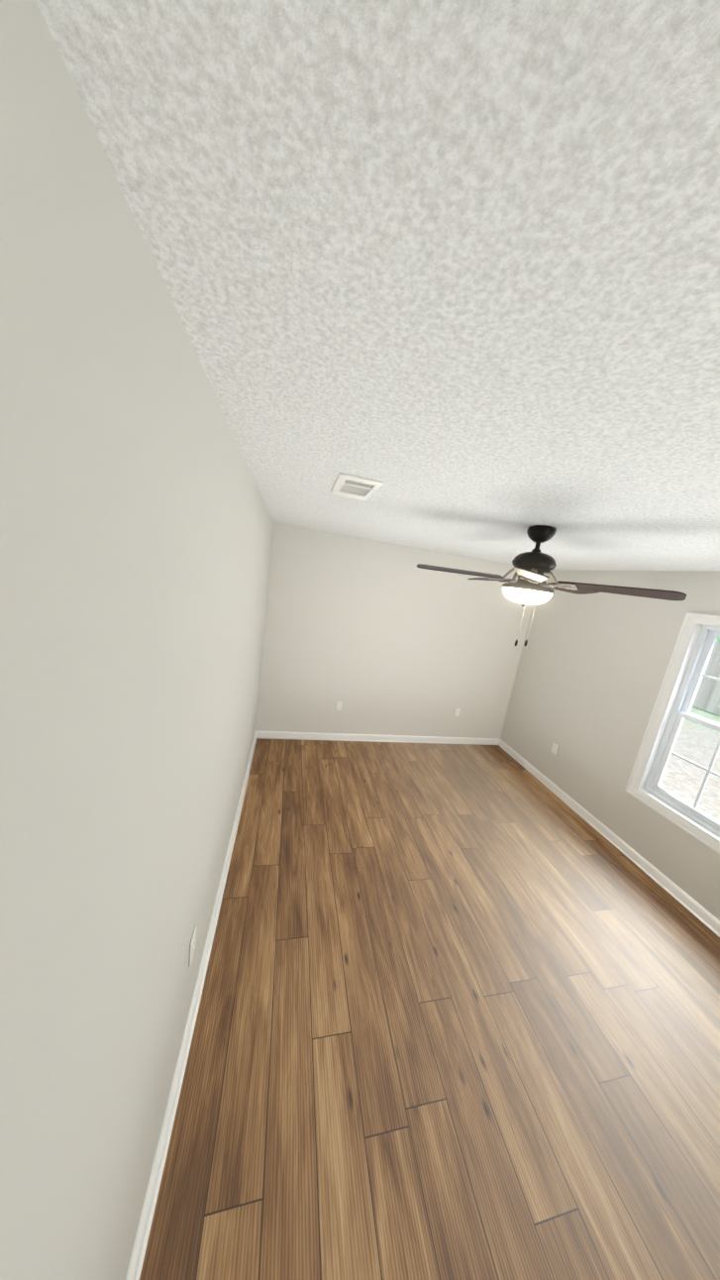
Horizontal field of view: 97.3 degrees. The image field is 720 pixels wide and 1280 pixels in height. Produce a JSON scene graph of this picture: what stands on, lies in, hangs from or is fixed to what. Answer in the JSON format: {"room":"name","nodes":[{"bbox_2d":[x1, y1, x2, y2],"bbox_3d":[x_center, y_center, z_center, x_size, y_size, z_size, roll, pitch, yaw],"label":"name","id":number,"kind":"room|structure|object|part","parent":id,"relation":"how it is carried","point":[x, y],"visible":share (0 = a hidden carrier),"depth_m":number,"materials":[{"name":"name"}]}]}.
{"room":"empty bedroom","nodes":[
{"label":"empty bedroom","id":0,"kind":"room"},
{"bbox_2d":[0,0,273,1279],"bbox_3d":[-0.737,0.402,1.575,0.140,2.440,4.050,6,11,-13],"label":"wall","id":1,"kind":"structure","parent":0,"point":[135,537],"depth_m":0.46,"materials":[{"name":"white paint"}]},
{"bbox_2d":[188,925,196,967],"bbox_3d":[-0.678,1.240,1.285,0.009,0.116,0.072,6,11,-13],"label":"electrical outlet","id":2,"kind":"object","parent":1,"relation":"attached to","point":[192,945],"visible":0.96,"depth_m":1.27,"materials":[{"name":"white plastic"}]},
{"bbox_2d":[125,731,260,1279],"bbox_3d":[-0.824,1.553,1.818,0.026,0.086,4.050,6,11,-13],"label":"baseboard","id":3,"kind":"structure","parent":1,"relation":"attached to","point":[143,1233],"depth_m":1.21,"materials":[{"name":"white"}]},
{"bbox_2d":[35,0,719,571],"bbox_3d":[1.120,-0.672,1.716,3.593,0.120,4.330,6,11,-13],"label":"ceiling","id":4,"kind":"structure","parent":0,"point":[446,273],"depth_m":0.40,"materials":[{"name":"white paint"}]},
{"bbox_2d":[330,472,383,500],"bbox_3d":[-0.029,-0.738,1.549,0.194,0.016,0.365,6,11,-13],"label":"ceiling vent","id":5,"kind":"object","parent":4,"relation":"in","point":[354,486],"visible":1,"depth_m":1.50,"materials":[{"name":"white metal"}]},
{"bbox_2d":[417,525,686,645],"bbox_3d":[0.990,-0.315,1.913,1.273,0.686,1.235,6,11,-13],"label":"fan","id":6,"kind":"object","parent":4,"relation":"hanging from","point":[534,566],"visible":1,"depth_m":1.76,"materials":[{"name":"black metal"}]},
{"bbox_3d":[0.981,-0.250,1.881,0.270,0.106,0.270,6,11,-13],"label":"lamp shade","id":7,"kind":"part","parent":6,"relation":"part of","materials":[{"name":"white glass"}]},
{"bbox_2d":[255,523,533,739],"bbox_3d":[0.522,0.117,3.963,3.593,2.440,0.140,6,11,-13],"label":"wall","id":8,"kind":"structure","parent":0,"point":[378,638],"depth_m":3.82,"materials":[{"name":"white paint"}]},
{"bbox_2d":[335,701,342,710],"bbox_3d":[-0.255,0.807,3.881,0.072,0.116,0.009,6,11,-13],"label":"electrical outlet","id":9,"kind":"object","parent":8,"relation":"attached to","point":[339,705],"visible":1,"depth_m":3.88,"materials":[{"name":"white plastic"}]},
{"bbox_2d":[260,731,498,745],"bbox_3d":[0.364,1.277,4.107,3.240,0.086,0.026,6,11,-13],"label":"baseboard","id":10,"kind":"structure","parent":8,"relation":"attached to","point":[264,734],"depth_m":4.06,"materials":[{"name":"white wood"}]},
{"bbox_2d":[453,707,460,716],"bbox_3d":[1.302,0.964,4.240,0.072,0.116,0.009,6,11,-13],"label":"electrical outlet","id":11,"kind":"object","parent":8,"relation":"attached to","point":[457,711],"visible":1,"depth_m":4.24,"materials":[{"name":"white plastic"}]},
{"bbox_2d":[139,738,719,1279],"bbox_3d":[0.756,1.814,2.205,3.593,0.120,4.330,6,11,-13],"label":"floor","id":12,"kind":"structure","parent":0,"point":[459,1013],"depth_m":1.45,"materials":[{"name":"wood"}]},
{"bbox_2d":[500,569,719,920],"bbox_3d":[2.612,0.740,2.347,0.140,2.440,4.050,6,11,-13],"label":"wall","id":13,"kind":"structure","parent":0,"point":[590,673],"depth_m":3.05,"materials":[{"name":"white paint"}]},
{"bbox_2d":[551,742,558,754],"bbox_3d":[2.202,1.226,3.577,0.009,0.116,0.072,6,11,-13],"label":"electrical outlet","id":14,"kind":"object","parent":13,"relation":"attached to","point":[555,748],"visible":1,"depth_m":3.57,"materials":[{"name":"white plastic"}]},
{"bbox_2d":[498,738,719,937],"bbox_3d":[2.365,1.875,2.553,0.026,0.086,4.050,6,11,-13],"label":"baseboard","id":15,"kind":"structure","parent":13,"relation":"attached to","point":[708,919],"depth_m":2.74,"materials":[{"name":"white wood"}]},
{"bbox_2d":[626,612,719,853],"bbox_3d":[2.654,0.682,2.169,0.169,1.603,1.059,6,11,-13],"label":"window","id":16,"kind":"structure","parent":13,"relation":"in","point":[698,634],"depth_m":2.52,"materials":[{"name":"white"}]},
{"label":"outside","id":17,"kind":"structure","parent":0,"visible":0},
{"bbox_2d":[659,706,719,821],"bbox_3d":[42.829,4.832,19.974,86.547,0.200,140.000,6,11,-13],"label":"ground","id":18,"kind":"structure","parent":17,"point":[677,771],"depth_m":5.39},
{"bbox_2d":[691,640,719,715],"bbox_3d":[9.366,0.347,12.075,0.149,2.010,48.135,6,11,-13],"label":"fence","id":19,"kind":"object","parent":18,"relation":"on","point":[702,700],"depth_m":8.95,"materials":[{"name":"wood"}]}
]}

